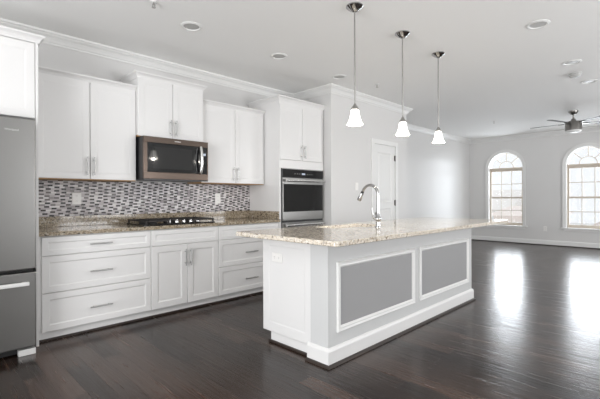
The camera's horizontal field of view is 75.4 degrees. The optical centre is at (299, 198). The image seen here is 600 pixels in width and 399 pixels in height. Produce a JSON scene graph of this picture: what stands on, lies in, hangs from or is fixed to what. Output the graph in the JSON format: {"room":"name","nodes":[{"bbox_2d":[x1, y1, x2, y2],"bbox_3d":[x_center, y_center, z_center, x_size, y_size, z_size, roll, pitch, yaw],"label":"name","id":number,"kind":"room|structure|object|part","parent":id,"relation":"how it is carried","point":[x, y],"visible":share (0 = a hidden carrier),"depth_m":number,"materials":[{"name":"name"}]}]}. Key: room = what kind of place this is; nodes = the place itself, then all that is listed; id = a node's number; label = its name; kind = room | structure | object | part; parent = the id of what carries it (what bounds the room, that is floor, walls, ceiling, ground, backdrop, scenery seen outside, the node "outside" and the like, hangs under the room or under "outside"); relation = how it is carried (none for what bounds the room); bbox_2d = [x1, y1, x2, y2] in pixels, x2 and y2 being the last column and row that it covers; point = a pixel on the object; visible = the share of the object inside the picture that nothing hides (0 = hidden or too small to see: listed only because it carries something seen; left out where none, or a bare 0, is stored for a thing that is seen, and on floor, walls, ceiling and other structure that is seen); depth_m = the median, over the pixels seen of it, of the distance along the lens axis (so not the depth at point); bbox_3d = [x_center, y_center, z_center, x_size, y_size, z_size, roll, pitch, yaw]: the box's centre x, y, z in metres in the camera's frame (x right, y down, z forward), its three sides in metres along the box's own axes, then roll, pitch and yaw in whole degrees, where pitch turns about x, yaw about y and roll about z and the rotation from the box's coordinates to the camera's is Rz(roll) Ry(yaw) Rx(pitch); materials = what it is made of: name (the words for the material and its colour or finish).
{"room":"kitchen","nodes":[
{"label":"kitchen","id":0,"kind":"room"},
{"bbox_2d":[11,37,469,218],"bbox_3d":[-0.149,-0.206,6.160,13.680,2.785,0.200,0,0,-45],"label":"wall","id":1,"kind":"structure","parent":0,"point":[438,175],"depth_m":8.82,"materials":[{"name":"white paint"}]},
{"bbox_2d":[38,66,136,181],"bbox_3d":[-2.117,-0.665,3.788,0.914,0.984,0.364,0,0,-45],"label":"upper cabinet","id":2,"kind":"object","parent":1,"relation":"attached to","point":[87,124],"visible":0.9,"depth_m":3.67,"materials":[{"name":"white painted wood"},{"name":"brushed metal"}]},
{"bbox_3d":[-2.162,-0.641,3.551,0.437,0.922,0.020,0,0,-45],"label":"door","id":3,"kind":"part","parent":2,"relation":"part of","materials":[{"name":"white wood"}]},
{"bbox_3d":[-2.006,-0.304,3.666,0.013,0.172,0.036,0,0,-45],"label":"handle","id":4,"kind":"part","parent":2,"relation":"part of","materials":[{"name":"silver metal"}]},
{"bbox_3d":[-2.015,-1.128,3.684,0.914,0.058,0.042,0,0,-45],"label":"crown molding","id":5,"kind":"part","parent":2,"relation":"part of","materials":[{"name":"white wood"}]},
{"bbox_3d":[-1.962,-0.304,3.709,0.013,0.172,0.036,0,0,-45],"label":"handle","id":6,"kind":"part","parent":2,"relation":"part of","materials":[{"name":"silver metal"}]},
{"bbox_3d":[-1.851,-0.642,3.861,0.429,0.922,0.020,0,0,-45],"label":"door","id":7,"kind":"part","parent":2,"relation":"part of","materials":[{"name":"white wood"}]},
{"bbox_2d":[39,180,249,216],"bbox_3d":[-1.640,-0.004,4.526,2.628,0.358,0.009,0,0,-45],"label":"tile backsplash","id":8,"kind":"structure","parent":1,"relation":"attached to","point":[55,197],"depth_m":4.33,"materials":[{"name":"tile"}]},
{"bbox_2d":[72,192,80,203],"bbox_3d":[-2.247,0.004,3.910,0.085,0.120,0.008,0,0,-45],"label":"power outlet","id":9,"kind":"object","parent":8,"relation":"attached to","point":[76,197],"visible":1,"depth_m":3.91,"materials":[{"name":"white plastic"}]},
{"bbox_2d":[215,194,219,203],"bbox_3d":[-1.074,0.006,5.077,0.080,0.130,0.008,0,0,-45],"label":"power outlet","id":10,"kind":"object","parent":8,"relation":"attached to","point":[217,196],"visible":1,"depth_m":5.07,"materials":[{"name":"white plastic"}]},
{"bbox_2d":[120,70,206,141],"bbox_3d":[-1.508,-0.967,4.360,0.837,0.664,0.414,0,0,-45],"label":"upper cabinet","id":11,"kind":"object","parent":1,"relation":"attached to","point":[166,107],"visible":0.9,"depth_m":4.19,"materials":[{"name":"white wood"}]},
{"bbox_3d":[-1.528,-0.942,4.114,0.372,0.598,0.020,0,0,-45],"label":"door","id":12,"kind":"part","parent":11,"relation":"part of","materials":[{"name":"white wood"}]},
{"bbox_3d":[-1.514,-1.269,4.364,0.837,0.060,0.399,0,0,-45],"label":"crown molding","id":13,"kind":"part","parent":11,"relation":"part of","materials":[{"name":"white wood"}]},
{"bbox_2d":[136,135,207,181],"bbox_3d":[-1.457,-0.410,4.323,0.745,0.446,0.535,0,0,-45],"label":"microwave","id":14,"kind":"object","parent":11,"relation":"attached to","point":[159,159],"visible":0.97,"depth_m":4.13,"materials":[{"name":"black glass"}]},
{"bbox_3d":[-1.317,-0.421,4.202,0.692,0.300,0.026,0,0,-45],"label":"door","id":15,"kind":"part","parent":14,"relation":"part of","materials":[{"name":"black glass"}]},
{"bbox_3d":[-1.104,-0.423,4.345,0.032,0.317,0.068,0,0,-45],"label":"handle","id":16,"kind":"part","parent":14,"relation":"part of","materials":[{"name":"silver metal"}]},
{"bbox_3d":[-1.351,-0.759,4.249,0.013,0.172,0.036,0,0,-45],"label":"handle","id":17,"kind":"part","parent":11,"relation":"part of","materials":[{"name":"silver metal"}]},
{"bbox_3d":[-1.261,-0.943,4.379,0.369,0.598,0.020,0,0,-45],"label":"door","id":18,"kind":"part","parent":11,"relation":"part of","materials":[{"name":"white wood"}]},
{"bbox_2d":[187,99,264,184],"bbox_3d":[-0.921,-0.669,4.978,0.946,0.984,0.364,0,0,-45],"label":"upper cabinet","id":19,"kind":"object","parent":1,"relation":"attached to","point":[234,134],"visible":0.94,"depth_m":4.86,"materials":[{"name":"white painted wood"},{"name":"brushed metal"}]},
{"bbox_3d":[-0.990,-0.645,4.718,0.475,0.922,0.020,0,0,-45],"label":"door","id":20,"kind":"part","parent":19,"relation":"part of","materials":[{"name":"white wood"}]},
{"bbox_3d":[-0.819,-1.132,4.874,0.946,0.058,0.042,0,0,-45],"label":"crown molding","id":21,"kind":"part","parent":19,"relation":"part of","materials":[{"name":"white wood"}]},
{"bbox_3d":[-0.655,-0.647,5.051,0.459,0.922,0.020,0,0,-45],"label":"door","id":22,"kind":"part","parent":19,"relation":"part of","materials":[{"name":"white wood"}]},
{"bbox_2d":[0,240,599,398],"bbox_3d":[2.491,1.252,3.512,14.080,0.150,7.671,0,0,-45],"label":"floor","id":23,"kind":"structure","parent":0,"point":[531,329],"depth_m":2.92,"materials":[{"name":"brown wood"}]},
{"bbox_2d":[0,116,35,357],"bbox_3d":[-2.595,0.298,2.911,0.905,1.792,0.853,0,0,-45],"label":"refrigerator","id":24,"kind":"object","parent":23,"relation":"on","point":[17,135],"visible":1,"depth_m":2.89,"materials":[{"name":"grey metal"}]},
{"bbox_3d":[-2.309,0.640,2.643,0.772,0.028,0.057,0,0,-45],"label":"handle","id":25,"kind":"part","parent":24,"relation":"part of","materials":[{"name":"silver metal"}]},
{"bbox_3d":[-2.361,0.846,2.677,0.904,0.567,0.070,0,0,-45],"label":"freezer drawer","id":26,"kind":"part","parent":24,"relation":"part of","materials":[{"name":"silver metal"}]},
{"bbox_3d":[-2.202,-0.030,2.838,0.446,1.138,0.070,0,0,-45],"label":"door","id":27,"kind":"part","parent":24,"relation":"part of","materials":[{"name":"silver metal"}]},
{"bbox_2d":[0,25,44,346],"bbox_3d":[-2.681,-0.052,2.994,1.090,2.494,0.711,0,0,-45],"label":"tall cabinet","id":28,"kind":"object","parent":23,"relation":"on","point":[18,57],"visible":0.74,"depth_m":3.06,"materials":[{"name":"white wood"}]},
{"bbox_3d":[-2.297,-0.938,2.951,0.472,0.600,0.020,0,0,-45],"label":"door","id":29,"kind":"part","parent":28,"relation":"part of","materials":[{"name":"white wood"}]},
{"bbox_3d":[-2.682,-1.270,2.990,1.090,0.058,0.700,0,0,-45],"label":"crown molding","id":30,"kind":"part","parent":28,"relation":"part of","materials":[{"name":"white wood"}]},
{"bbox_3d":[-2.346,-0.027,3.357,0.019,2.442,0.669,0,0,-45],"label":"panel","id":31,"kind":"part","parent":28,"relation":"part of","materials":[{"name":"white wood"}]},
{"bbox_2d":[39,230,150,342],"bbox_3d":[-2.005,0.753,3.698,0.940,0.878,0.664,0,0,-45],"label":"base cabinet","id":32,"kind":"object","parent":23,"relation":"on","point":[95,281],"visible":0.88,"depth_m":3.44,"materials":[{"name":"white wood"}]},
{"bbox_3d":[-1.828,1.182,3.522,0.940,0.020,0.014,0,0,-45],"label":"toe molding","id":33,"kind":"part","parent":32,"relation":"part of","materials":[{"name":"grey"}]},
{"bbox_3d":[-1.793,0.947,3.504,0.910,0.314,0.020,0,0,-45],"label":"drawer","id":34,"kind":"part","parent":32,"relation":"part of","materials":[{"name":"white wood"}]},
{"bbox_3d":[-1.794,0.633,3.504,0.910,0.303,0.020,0,0,-45],"label":"drawer","id":35,"kind":"part","parent":32,"relation":"part of","materials":[{"name":"white wood"}]},
{"bbox_3d":[-1.795,0.400,3.504,0.910,0.154,0.020,0,0,-45],"label":"drawer","id":36,"kind":"part","parent":32,"relation":"part of","materials":[{"name":"white wood"}]},
{"bbox_3d":[-1.778,0.644,3.481,0.185,0.013,0.036,0,0,-45],"label":"handle","id":37,"kind":"part","parent":32,"relation":"part of","materials":[{"name":"silver metal"}]},
{"bbox_3d":[-1.779,0.402,3.481,0.185,0.013,0.036,0,0,-45],"label":"handle","id":38,"kind":"part","parent":32,"relation":"part of","materials":[{"name":"silver metal"}]},
{"bbox_3d":[-1.777,0.960,3.481,0.185,0.013,0.036,0,0,-45],"label":"handle","id":39,"kind":"part","parent":32,"relation":"part of","materials":[{"name":"silver metal"}]},
{"bbox_2d":[39,210,280,236],"bbox_3d":[-1.411,0.243,4.296,2.628,0.136,0.656,0,0,-45],"label":"countertop","id":40,"kind":"structure","parent":32,"relation":"on","point":[86,224],"depth_m":4.08,"materials":[{"name":"stone"}]},
{"bbox_2d":[127,217,214,225],"bbox_3d":[-1.415,0.251,4.297,0.810,0.050,0.460,0,0,-45],"label":"gas cooktop","id":41,"kind":"object","parent":40,"relation":"in","point":[175,220],"visible":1,"depth_m":4.19,"materials":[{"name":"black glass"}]},
{"bbox_3d":[-1.415,0.270,4.297,0.810,0.012,0.460,0,0,-45],"label":"glass plate","id":42,"kind":"part","parent":41,"relation":"part of","materials":[{"name":"black glass"}]},
{"bbox_2d":[149,226,217,317],"bbox_3d":[-1.398,0.751,4.302,0.771,0.878,0.664,0,0,-45],"label":"base cabinet","id":43,"kind":"object","parent":23,"relation":"on","point":[184,261],"visible":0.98,"depth_m":4.06,"materials":[{"name":"white wood"}]},
{"bbox_3d":[-1.331,0.791,3.965,0.384,0.624,0.020,0,0,-45],"label":"door","id":44,"kind":"part","parent":43,"relation":"part of","materials":[{"name":"white wood"}]},
{"bbox_3d":[-1.221,1.180,4.126,0.771,0.020,0.014,0,0,-45],"label":"toe molding","id":45,"kind":"part","parent":43,"relation":"part of","materials":[{"name":"grey wood"}]},
{"bbox_3d":[-1.197,0.398,4.099,0.766,0.156,0.020,0,0,-45],"label":"false drawer","id":46,"kind":"part","parent":43,"relation":"part of","materials":[{"name":"white wood"}]},
{"bbox_3d":[-1.057,0.790,4.237,0.376,0.624,0.020,0,0,-45],"label":"door","id":47,"kind":"part","parent":43,"relation":"part of","materials":[{"name":"white wood"}]},
{"bbox_2d":[216,222,278,302],"bbox_3d":[-0.799,0.749,4.897,0.915,0.878,0.664,0,0,-45],"label":"base cabinet","id":48,"kind":"object","parent":23,"relation":"on","point":[240,259],"visible":0.61,"depth_m":4.58,"materials":[{"name":"white wood"}]},
{"bbox_3d":[-0.623,1.178,4.721,0.915,0.020,0.014,0,0,-45],"label":"toe molding","id":49,"kind":"part","parent":48,"relation":"part of","materials":[{"name":"grey wood"}]},
{"bbox_3d":[-0.598,0.943,4.693,0.906,0.314,0.020,0,0,-45],"label":"drawer","id":50,"kind":"part","parent":48,"relation":"part of","materials":[{"name":"white wood"}]},
{"bbox_3d":[-0.599,0.629,4.693,0.906,0.303,0.020,0,0,-45],"label":"drawer","id":51,"kind":"part","parent":48,"relation":"part of","materials":[{"name":"white wood"}]},
{"bbox_3d":[-0.600,0.396,4.693,0.906,0.154,0.020,0,0,-45],"label":"drawer","id":52,"kind":"part","parent":48,"relation":"part of","materials":[{"name":"white wood"}]},
{"bbox_2d":[247,94,325,227],"bbox_3d":[-0.176,-0.070,5.506,0.910,2.512,0.684,0,0,-45],"label":"tall cabinet","id":53,"kind":"object","parent":23,"relation":"on","point":[293,127],"visible":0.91,"depth_m":5.19,"materials":[{"name":"white wood"}]},
{"bbox_3d":[-0.181,-1.297,5.507,0.910,0.057,0.659,0,0,-45],"label":"crown molding","id":54,"kind":"part","parent":53,"relation":"part of","materials":[{"name":"white wood"}]},
{"bbox_3d":[-0.116,-0.859,5.151,0.404,0.706,0.020,0,0,-45],"label":"door","id":55,"kind":"part","parent":53,"relation":"part of","materials":[{"name":"white wood"}]},
{"bbox_2d":[281,168,324,227],"bbox_3d":[-0.099,0.287,5.453,0.794,1.358,0.570,0,0,-45],"label":"double wall oven","id":56,"kind":"object","parent":53,"relation":"in","point":[301,189],"visible":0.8,"depth_m":5.25,"materials":[{"name":"black glass"}]},
{"bbox_3d":[0.050,-0.386,5.301,0.794,0.012,0.014,0,0,-45],"label":"panel trim","id":57,"kind":"part","parent":56,"relation":"part of","materials":[{"name":"silver metal"}]},
{"bbox_3d":[0.053,0.636,5.301,0.786,0.636,0.014,0,0,-45],"label":"door","id":58,"kind":"part","parent":56,"relation":"part of","materials":[{"name":"silver metal"}]},
{"bbox_3d":[0.051,0.012,5.301,0.786,0.562,0.014,0,0,-45],"label":"door","id":59,"kind":"part","parent":56,"relation":"part of","materials":[{"name":"silver metal"}]},
{"bbox_3d":[0.049,-0.329,5.302,0.790,0.103,0.012,0,0,-45],"label":"control panel","id":60,"kind":"part","parent":56,"relation":"part of","materials":[{"name":"black glass"}]},
{"bbox_3d":[0.079,0.354,5.274,0.734,0.033,0.065,0,0,-45],"label":"handle","id":61,"kind":"part","parent":56,"relation":"part of","materials":[{"name":"silver metal"}]},
{"bbox_3d":[0.077,-0.233,5.274,0.734,0.033,0.065,0,0,-45],"label":"handle","id":62,"kind":"part","parent":56,"relation":"part of","materials":[{"name":"silver metal"}]},
{"bbox_3d":[0.168,-0.860,5.433,0.389,0.706,0.020,0,0,-45],"label":"door","id":63,"kind":"part","parent":53,"relation":"part of","materials":[{"name":"white wood"}]},
{"bbox_2d":[263,227,475,369],"bbox_3d":[0.834,0.743,3.880,2.604,0.879,0.809,0,0,-45],"label":"kitchen island","id":64,"kind":"object","parent":23,"relation":"on","point":[330,306],"visible":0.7,"depth_m":3.10,"materials":[{"name":"grey wood"}]},
{"bbox_2d":[272,252,281,262],"bbox_3d":[-0.187,0.480,3.130,0.008,0.072,0.118,0,0,-45],"label":"power outlet","id":65,"kind":"object","parent":64,"relation":"attached to","point":[276,257],"visible":1,"depth_m":3.12,"materials":[{"name":"white plastic"}]},
{"bbox_3d":[-0.107,0.700,3.063,0.010,0.786,0.566,0,0,-45],"label":"panel","id":66,"kind":"part","parent":64,"relation":"part of","materials":[{"name":"white wood"}]},
{"bbox_3d":[-0.087,1.175,3.056,0.018,0.020,0.478,0,0,-45],"label":"shoe molding","id":67,"kind":"part","parent":64,"relation":"part of","materials":[{"name":"brown"}]},
{"bbox_2d":[236,217,507,246],"bbox_3d":[0.996,0.285,3.937,3.247,0.034,1.082,0,0,-45],"label":"island countertop","id":68,"kind":"structure","parent":64,"relation":"on","point":[323,235],"depth_m":3.18,"materials":[{"name":"beige stone"}]},
{"bbox_2d":[357,184,380,226],"bbox_3d":[0.641,0.067,3.665,0.095,0.405,0.265,0,0,-45],"label":"kitchen faucet","id":69,"kind":"object","parent":68,"relation":"on","point":[377,218],"visible":1,"depth_m":3.59,"materials":[{"name":"silver metal"}]},
{"bbox_3d":[0.664,0.002,3.664,0.027,0.276,0.195,0,0,-45],"label":"spout","id":70,"kind":"part","parent":69,"relation":"part of","materials":[{"name":"silver metal"}]},
{"bbox_3d":[0.660,0.711,3.173,1.108,0.503,0.018,0,0,-45],"label":"panel molding","id":71,"kind":"part","parent":64,"relation":"part of","materials":[{"name":"white wood"}]},
{"bbox_3d":[1.040,1.171,3.675,2.604,0.020,0.231,0,0,-45],"label":"shoe molding","id":72,"kind":"part","parent":64,"relation":"part of","materials":[{"name":"brown"}]},
{"bbox_3d":[1.035,1.117,3.679,2.568,0.129,0.208,0,0,-45],"label":"molding","id":73,"kind":"part","parent":64,"relation":"part of","materials":[{"name":"white wood"}]},
{"bbox_3d":[1.520,0.707,4.029,1.136,0.503,0.018,0,0,-45],"label":"panel molding","id":74,"kind":"part","parent":64,"relation":"part of","materials":[{"name":"white wood"}]},
{"bbox_2d":[0,0,599,139],"bbox_3d":[2.481,-1.683,3.512,14.080,0.150,7.671,0,0,-45],"label":"ceiling","id":75,"kind":"structure","parent":0,"point":[492,67],"depth_m":4.06,"materials":[{"name":"white paint"}]},
{"bbox_2d":[150,0,156,8],"bbox_3d":[-1.186,-1.569,3.150,0.056,0.050,0.056,0,0,-45],"label":"sprinkler","id":76,"kind":"object","parent":75,"relation":"attached to","point":[153,2],"visible":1,"depth_m":3.14,"materials":[{"name":"white"}]},
{"bbox_2d":[181,21,201,30],"bbox_3d":[-1.007,-1.590,3.605,0.196,0.010,0.196,0,0,-45],"label":"recessed light","id":77,"kind":"object","parent":75,"relation":"in","point":[191,26],"visible":1,"depth_m":3.60,"materials":[{"name":"white"}]},
{"bbox_2d":[270,53,286,59],"bbox_3d":[-0.238,-1.592,4.370,0.196,0.010,0.196,0,0,-45],"label":"recessed light","id":78,"kind":"object","parent":75,"relation":"in","point":[278,56],"visible":1,"depth_m":4.36,"materials":[{"name":"grey"}]},
{"bbox_2d":[332,74,346,78],"bbox_3d":[0.518,-1.595,5.123,0.196,0.010,0.196,0,0,-45],"label":"recessed light","id":79,"kind":"object","parent":75,"relation":"in","point":[339,76],"visible":1,"depth_m":5.10,"materials":[{"name":"grey"}]},
{"bbox_2d":[346,2,362,125],"bbox_3d":[0.457,-1.106,3.240,0.144,0.988,0.144,0,0,-45],"label":"pendant light","id":80,"kind":"object","parent":75,"relation":"hanging from","point":[354,120],"visible":1,"depth_m":3.22,"materials":[{"name":"white glass"}]},
{"bbox_3d":[0.458,-0.673,3.240,0.138,0.124,0.138,0,0,-45],"label":"lamp shade","id":81,"kind":"part","parent":80,"relation":"part of","materials":[{"name":"white glass"}]},
{"bbox_3d":[0.457,-1.168,3.240,0.013,0.768,0.013,0,0,-45],"label":"rod","id":82,"kind":"part","parent":80,"relation":"part of","materials":[{"name":"silver metal"}]},
{"bbox_2d":[395,30,409,135],"bbox_3d":[0.998,-1.108,3.778,0.144,0.988,0.144,0,0,-45],"label":"pendant light","id":83,"kind":"object","parent":75,"relation":"hanging from","point":[402,129],"visible":1,"depth_m":3.75,"materials":[{"name":"white glass"}]},
{"bbox_3d":[0.997,-1.169,3.778,0.013,0.768,0.013,0,0,-45],"label":"rod","id":84,"kind":"part","parent":83,"relation":"part of","materials":[{"name":"silver metal"}]},
{"bbox_3d":[0.999,-0.675,3.778,0.138,0.124,0.138,0,0,-45],"label":"lamp shade","id":85,"kind":"part","parent":83,"relation":"part of","materials":[{"name":"white glass"}]},
{"bbox_2d":[431,51,444,143],"bbox_3d":[1.536,-1.110,4.314,0.144,0.988,0.144,0,0,-45],"label":"pendant light","id":86,"kind":"object","parent":75,"relation":"hanging from","point":[438,138],"visible":1,"depth_m":4.29,"materials":[{"name":"white glass"}]},
{"bbox_3d":[1.538,-0.677,4.314,0.138,0.124,0.138,0,0,-45],"label":"lamp shade","id":87,"kind":"part","parent":86,"relation":"part of","materials":[{"name":"white glass"}]},
{"bbox_3d":[1.536,-1.171,4.314,0.013,0.768,0.013,0,0,-45],"label":"rod","id":88,"kind":"part","parent":86,"relation":"part of","materials":[{"name":"silver metal"}]},
{"bbox_2d":[526,19,550,28],"bbox_3d":[2.199,-1.601,3.590,0.196,0.010,0.196,0,0,-45],"label":"recessed light","id":89,"kind":"object","parent":75,"relation":"in","point":[537,24],"visible":1,"depth_m":3.58,"materials":[{"name":"grey"}]},
{"bbox_2d":[530,110,599,132],"bbox_3d":[5.043,-1.414,7.256,1.378,0.404,1.325,0,0,-45],"label":"ceiling fan","id":90,"kind":"object","parent":75,"relation":"hanging from","point":[573,126],"visible":1,"depth_m":7.13,"materials":[{"name":"silver metal"}]},
{"bbox_3d":[5.077,-1.234,7.214,0.252,0.044,0.252,0,0,-45],"label":"lamp shade","id":91,"kind":"part","parent":90,"relation":"part of","materials":[{"name":"white glass"}]},
{"bbox_3d":[5.128,-1.390,6.785,0.104,0.019,0.565,0,0,-7],"label":"blade","id":92,"kind":"part","parent":90,"relation":"part of","materials":[{"name":"grey"}]},
{"bbox_2d":[562,59,581,64],"bbox_3d":[3.224,-1.605,4.603,0.196,0.010,0.196,0,0,-45],"label":"recessed light","id":93,"kind":"object","parent":75,"relation":"in","point":[576,61],"visible":1,"depth_m":4.60,"materials":[{"name":"grey"}]},
{"bbox_2d":[568,72,581,77],"bbox_3d":[3.564,-1.585,5.033,0.150,0.051,0.150,0,0,-45],"label":"smoke detector","id":94,"kind":"object","parent":75,"relation":"attached to","point":[575,74],"visible":1,"depth_m":4.99,"materials":[{"name":"grey plastic"}]},
{"bbox_2d":[580,79,596,83],"bbox_3d":[3.985,-1.607,5.361,0.196,0.010,0.196,0,0,-45],"label":"recessed light","id":95,"kind":"object","parent":75,"relation":"in","point":[589,80],"visible":1,"depth_m":5.36,"materials":[{"name":"grey"}]},
{"bbox_2d":[304,93,406,224],"bbox_3d":[0.913,-0.210,6.535,2.085,2.785,0.764,0,0,-45],"label":"wall","id":96,"kind":"structure","parent":0,"point":[346,149],"depth_m":5.88,"materials":[{"name":"white paint"}]},
{"bbox_2d":[0,18,599,143],"bbox_3d":[2.481,-1.555,3.512,13.679,0.105,7.270,0,0,-45],"label":"trim","id":97,"kind":"structure","parent":96,"relation":"attached to","point":[53,38],"depth_m":5.05,"materials":[{"name":"white wood"}]},
{"bbox_2d":[371,138,397,220],"bbox_3d":[1.428,0.111,6.493,0.787,2.139,0.019,0,0,-45],"label":"trim","id":98,"kind":"structure","parent":96,"relation":"attached to","point":[373,141],"depth_m":6.29,"materials":[{"name":"white wood"}]},
{"bbox_2d":[375,144,395,219],"bbox_3d":[1.429,0.142,6.494,0.642,2.054,0.097,0,0,-45],"label":"door","id":99,"kind":"structure","parent":96,"relation":"in","point":[385,158],"depth_m":6.53,"materials":[{"name":"white wood"}]},
{"bbox_2d":[470,131,599,242],"bbox_3d":[7.423,-0.232,8.425,0.250,2.785,7.671,0,0,-45],"label":"wall","id":100,"kind":"structure","parent":0,"point":[543,157],"depth_m":9.74,"materials":[{"name":"white paint"}]},
{"bbox_2d":[485,150,527,228],"bbox_3d":[5.443,-0.243,10.284,0.185,2.070,1.050,0,0,-45],"label":"window","id":101,"kind":"structure","parent":100,"relation":"in","point":[488,171],"depth_m":10.34,"materials":[{"name":"white wood"}]},
{"bbox_3d":[5.486,0.332,10.324,0.020,0.700,0.796,0,0,-45],"label":"sash","id":102,"kind":"part","parent":101,"relation":"part of","materials":[{"name":"glass"}]},
{"bbox_3d":[5.499,-0.366,10.340,0.020,0.745,0.796,0,0,-45],"label":"sash","id":103,"kind":"part","parent":101,"relation":"part of","materials":[{"name":"glass"}]},
{"bbox_3d":[5.429,0.753,10.266,0.135,0.079,1.050,0,0,-45],"label":"sill","id":104,"kind":"part","parent":101,"relation":"part of","materials":[{"name":"white"}]},
{"bbox_2d":[471,235,599,248],"bbox_3d":[5.534,1.101,6.540,5.092,0.128,7.270,0,0,-45],"label":"baseboard","id":105,"kind":"structure","parent":100,"relation":"attached to","point":[505,239],"depth_m":9.71,"materials":[{"name":"white wood"}]},
{"bbox_2d":[560,143,599,232],"bbox_3d":[6.691,-0.247,9.029,0.185,2.070,1.050,0,0,-45],"label":"window","id":106,"kind":"structure","parent":100,"relation":"in","point":[566,182],"depth_m":9.25,"materials":[{"name":"white wood"}]},
{"bbox_3d":[6.677,0.748,9.011,0.135,0.079,1.050,0,0,-45],"label":"sill","id":107,"kind":"part","parent":106,"relation":"part of","materials":[{"name":"white"}]},
{"bbox_3d":[6.747,-0.370,9.085,0.020,0.745,0.796,0,0,-45],"label":"sash","id":108,"kind":"part","parent":106,"relation":"part of","materials":[{"name":"glass"}]},
{"bbox_3d":[6.734,0.328,9.069,0.020,0.700,0.796,0,0,-45],"label":"sash","id":109,"kind":"part","parent":106,"relation":"part of","materials":[{"name":"glass"}]},
{"label":"outside","id":110,"kind":"structure","parent":0,"visible":0},
{"bbox_2d":[570,223,593,224],"bbox_3d":[25.386,4.447,39.351,68.520,0.300,80.000,0,0,-45],"label":"ground","id":111,"kind":"structure","parent":110,"point":[570,223],"depth_m":62.32,"materials":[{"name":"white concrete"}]},
{"bbox_2d":[492,190,521,218],"bbox_3d":[15.221,1.833,32.913,8.600,5.000,7.400,0,0,-45],"label":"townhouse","id":112,"kind":"structure","parent":111,"relation":"on","point":[496,202],"depth_m":29.52,"materials":[{"name":"white"}]},
{"bbox_2d":[492,206,572,222],"bbox_3d":[14.316,2.411,23.900,6.600,3.850,3.100,0,0,-45],"label":"townhouse","id":113,"kind":"structure","parent":111,"relation":"on","point":[506,215],"depth_m":22.41,"materials":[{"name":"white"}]}
]}

